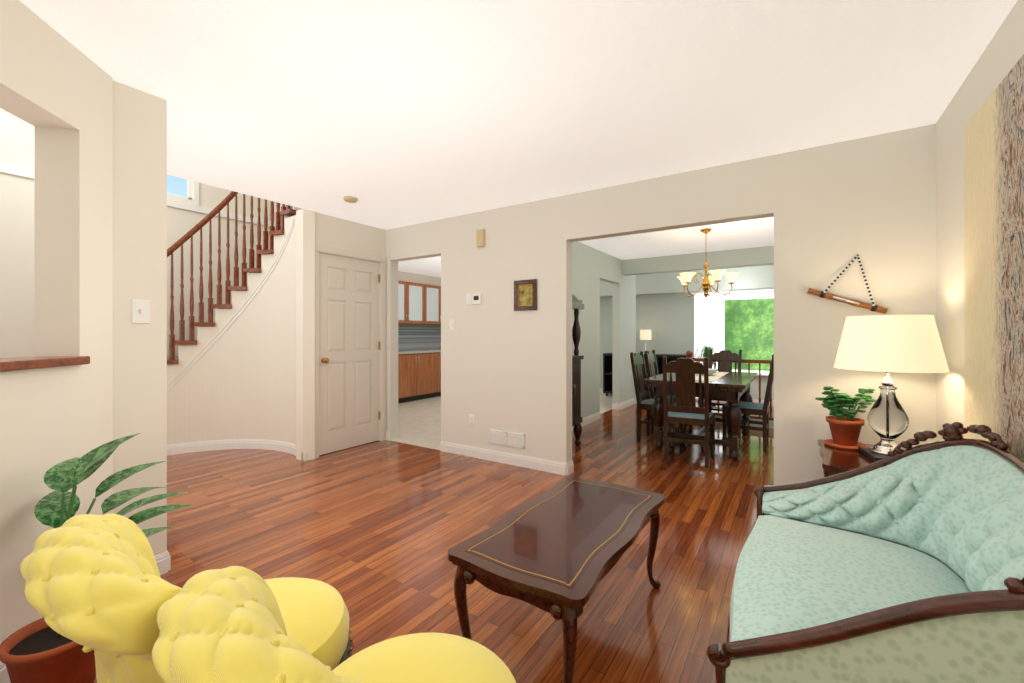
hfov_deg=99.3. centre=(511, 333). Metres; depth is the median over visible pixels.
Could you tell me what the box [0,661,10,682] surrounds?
baseboard
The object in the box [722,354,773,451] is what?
dining chair
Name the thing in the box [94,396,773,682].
floor
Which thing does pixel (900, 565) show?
sofa
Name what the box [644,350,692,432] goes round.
dining chair
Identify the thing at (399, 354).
base cabinet
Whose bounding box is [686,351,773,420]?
railing
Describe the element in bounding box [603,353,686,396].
sideboard
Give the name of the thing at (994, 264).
painting
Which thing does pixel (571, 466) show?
baseboard
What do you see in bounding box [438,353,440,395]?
base cabinet
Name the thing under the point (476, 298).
thermostat
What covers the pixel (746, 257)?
beam
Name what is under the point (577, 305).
hutch
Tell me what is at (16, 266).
wall
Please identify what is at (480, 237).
alarm box
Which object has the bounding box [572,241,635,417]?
wall
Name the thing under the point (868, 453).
books
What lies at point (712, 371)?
bowl
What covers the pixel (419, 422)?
floor
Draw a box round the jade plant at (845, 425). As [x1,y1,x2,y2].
[815,386,875,450]
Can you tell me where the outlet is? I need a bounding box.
[469,414,473,425]
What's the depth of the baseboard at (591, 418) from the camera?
6.02 m
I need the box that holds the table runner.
[695,372,728,380]
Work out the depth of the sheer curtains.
7.88 m
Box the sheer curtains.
[692,289,773,398]
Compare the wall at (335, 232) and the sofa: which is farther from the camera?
the wall at (335, 232)
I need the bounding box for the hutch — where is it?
[572,294,583,445]
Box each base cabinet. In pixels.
[398,353,401,402]
[402,353,437,402]
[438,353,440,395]
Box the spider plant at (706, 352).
[694,345,718,405]
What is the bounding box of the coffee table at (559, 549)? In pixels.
[448,476,665,682]
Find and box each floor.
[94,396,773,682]
[390,393,611,449]
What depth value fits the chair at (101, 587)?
0.91 m
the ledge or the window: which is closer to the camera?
the ledge
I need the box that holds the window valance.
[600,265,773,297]
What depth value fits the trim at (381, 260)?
4.81 m
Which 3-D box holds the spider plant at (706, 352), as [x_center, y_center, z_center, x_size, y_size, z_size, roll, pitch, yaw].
[3.392,0.712,7.506,0.560,1.037,0.596,0,0,33]
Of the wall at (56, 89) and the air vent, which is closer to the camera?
the wall at (56, 89)
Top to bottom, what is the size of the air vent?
0.130 m
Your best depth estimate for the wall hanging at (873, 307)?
2.69 m
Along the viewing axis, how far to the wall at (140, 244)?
2.16 m
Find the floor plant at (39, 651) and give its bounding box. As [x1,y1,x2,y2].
[0,433,190,682]
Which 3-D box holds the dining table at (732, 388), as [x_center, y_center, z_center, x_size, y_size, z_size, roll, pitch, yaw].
[2.215,0.855,4.992,0.960,0.750,1.580,0,0,33]
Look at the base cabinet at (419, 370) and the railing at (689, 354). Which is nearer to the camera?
the railing at (689, 354)
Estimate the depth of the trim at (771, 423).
5.74 m
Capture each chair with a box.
[20,514,353,682]
[152,566,515,682]
[630,351,683,446]
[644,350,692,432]
[662,356,714,467]
[700,349,741,432]
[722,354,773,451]
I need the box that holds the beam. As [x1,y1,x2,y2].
[622,245,773,275]
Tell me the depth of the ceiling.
2.14 m
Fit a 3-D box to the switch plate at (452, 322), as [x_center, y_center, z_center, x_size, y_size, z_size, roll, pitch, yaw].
[-0.620,-0.090,4.495,0.070,0.115,0.016,0,0,33]
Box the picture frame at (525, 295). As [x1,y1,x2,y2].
[514,279,536,310]
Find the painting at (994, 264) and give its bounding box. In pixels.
[964,54,1023,459]
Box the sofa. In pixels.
[707,422,1023,682]
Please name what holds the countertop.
on the base cabinet at (419, 370)
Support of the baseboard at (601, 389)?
attached to the wall at (667, 321)
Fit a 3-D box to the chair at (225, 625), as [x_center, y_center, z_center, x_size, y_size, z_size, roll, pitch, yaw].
[-0.279,0.846,0.919,0.651,0.773,0.722,0,0,39]
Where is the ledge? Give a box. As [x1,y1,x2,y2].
[0,356,89,371]
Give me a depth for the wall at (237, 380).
4.59 m
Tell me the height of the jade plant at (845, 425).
0.356 m
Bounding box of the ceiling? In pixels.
[0,0,1016,276]
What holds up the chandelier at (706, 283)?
hanging from the ceiling
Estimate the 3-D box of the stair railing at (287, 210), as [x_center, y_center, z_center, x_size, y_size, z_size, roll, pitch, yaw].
[-2.719,-0.656,4.194,3.377,3.771,2.779,0,0,33]
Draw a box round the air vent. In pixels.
[489,429,524,448]
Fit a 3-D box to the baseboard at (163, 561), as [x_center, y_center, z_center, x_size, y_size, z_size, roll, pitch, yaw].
[-2.141,1.180,2.494,0.886,0.100,0.016,0,0,33]
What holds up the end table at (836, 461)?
on the floor at (372, 533)
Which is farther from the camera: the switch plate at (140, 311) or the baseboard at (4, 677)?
the switch plate at (140, 311)
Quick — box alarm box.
[477,229,484,247]
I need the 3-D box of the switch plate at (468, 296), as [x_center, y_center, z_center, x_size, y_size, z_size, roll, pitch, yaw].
[-0.436,-0.345,4.375,0.070,0.115,0.016,0,0,33]
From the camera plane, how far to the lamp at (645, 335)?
8.25 m
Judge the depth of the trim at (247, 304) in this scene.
4.59 m
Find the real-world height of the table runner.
0.001 m
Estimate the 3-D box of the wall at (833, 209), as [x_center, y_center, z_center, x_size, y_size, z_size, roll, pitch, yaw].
[-0.486,-1.370,4.489,7.310,5.200,0.120,0,0,33]
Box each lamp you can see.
[640,330,650,353]
[834,315,948,455]
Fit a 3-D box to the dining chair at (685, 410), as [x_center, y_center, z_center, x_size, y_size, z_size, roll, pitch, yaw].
[1.711,0.720,4.233,0.462,1.021,0.504,0,0,28]
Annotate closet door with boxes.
[319,253,379,454]
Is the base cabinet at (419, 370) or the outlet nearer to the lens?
the outlet
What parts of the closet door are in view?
knob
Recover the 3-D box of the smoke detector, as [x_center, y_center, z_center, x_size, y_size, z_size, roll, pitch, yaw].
[-1.439,-1.192,3.882,0.124,0.034,0.124,0,0,33]
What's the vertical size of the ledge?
0.035 m
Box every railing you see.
[167,191,296,363]
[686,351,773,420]
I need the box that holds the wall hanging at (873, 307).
[807,254,887,313]
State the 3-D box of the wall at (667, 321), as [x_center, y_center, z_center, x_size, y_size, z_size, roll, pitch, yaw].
[2.734,0.010,8.560,8.240,2.440,0.120,0,0,33]
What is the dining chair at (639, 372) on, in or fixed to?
on the floor at (372, 533)
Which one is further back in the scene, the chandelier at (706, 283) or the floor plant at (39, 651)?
the chandelier at (706, 283)
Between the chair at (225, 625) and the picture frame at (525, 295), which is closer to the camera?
the chair at (225, 625)
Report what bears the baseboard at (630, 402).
attached to the wall at (592, 267)
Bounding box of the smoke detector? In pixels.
[343,196,357,202]
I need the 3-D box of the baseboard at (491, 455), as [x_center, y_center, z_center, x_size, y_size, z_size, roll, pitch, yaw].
[-0.143,1.180,4.183,1.492,0.100,0.016,0,0,33]
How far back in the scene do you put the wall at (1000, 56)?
2.20 m
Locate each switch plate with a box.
[131,299,149,323]
[450,320,454,330]
[466,294,471,304]
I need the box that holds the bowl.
[701,368,717,374]
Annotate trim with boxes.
[0,163,275,227]
[167,206,301,390]
[315,244,385,457]
[715,415,773,428]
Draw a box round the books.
[858,447,886,461]
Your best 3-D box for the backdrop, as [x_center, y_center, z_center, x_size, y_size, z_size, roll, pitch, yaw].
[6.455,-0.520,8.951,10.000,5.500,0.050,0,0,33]
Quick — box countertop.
[398,349,440,352]
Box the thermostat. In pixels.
[472,294,481,304]
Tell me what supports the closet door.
in the wall at (335, 232)
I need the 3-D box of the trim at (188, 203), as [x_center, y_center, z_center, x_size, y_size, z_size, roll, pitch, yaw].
[-5.149,-2.065,3.865,0.110,1.030,6.030,0,0,33]
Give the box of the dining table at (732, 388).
[643,371,757,458]
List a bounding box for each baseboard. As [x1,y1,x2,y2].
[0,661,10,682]
[154,551,170,573]
[167,439,302,460]
[440,441,568,475]
[569,460,573,472]
[572,412,600,430]
[600,388,773,406]
[618,397,636,409]
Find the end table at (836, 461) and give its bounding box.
[818,440,904,476]
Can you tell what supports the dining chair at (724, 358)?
on the floor at (372, 533)
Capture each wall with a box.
[0,0,112,644]
[0,132,440,357]
[113,80,166,555]
[167,209,314,459]
[275,124,935,484]
[296,209,385,460]
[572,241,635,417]
[600,291,773,399]
[936,0,1023,440]
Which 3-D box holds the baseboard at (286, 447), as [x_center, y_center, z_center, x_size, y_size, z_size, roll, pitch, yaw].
[-2.877,1.180,4.150,1.360,0.100,1.224,0,0,33]
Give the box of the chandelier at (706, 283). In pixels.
[677,228,738,297]
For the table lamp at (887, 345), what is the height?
0.735 m
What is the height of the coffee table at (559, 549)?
0.452 m
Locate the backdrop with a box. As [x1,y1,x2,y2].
[724,298,773,370]

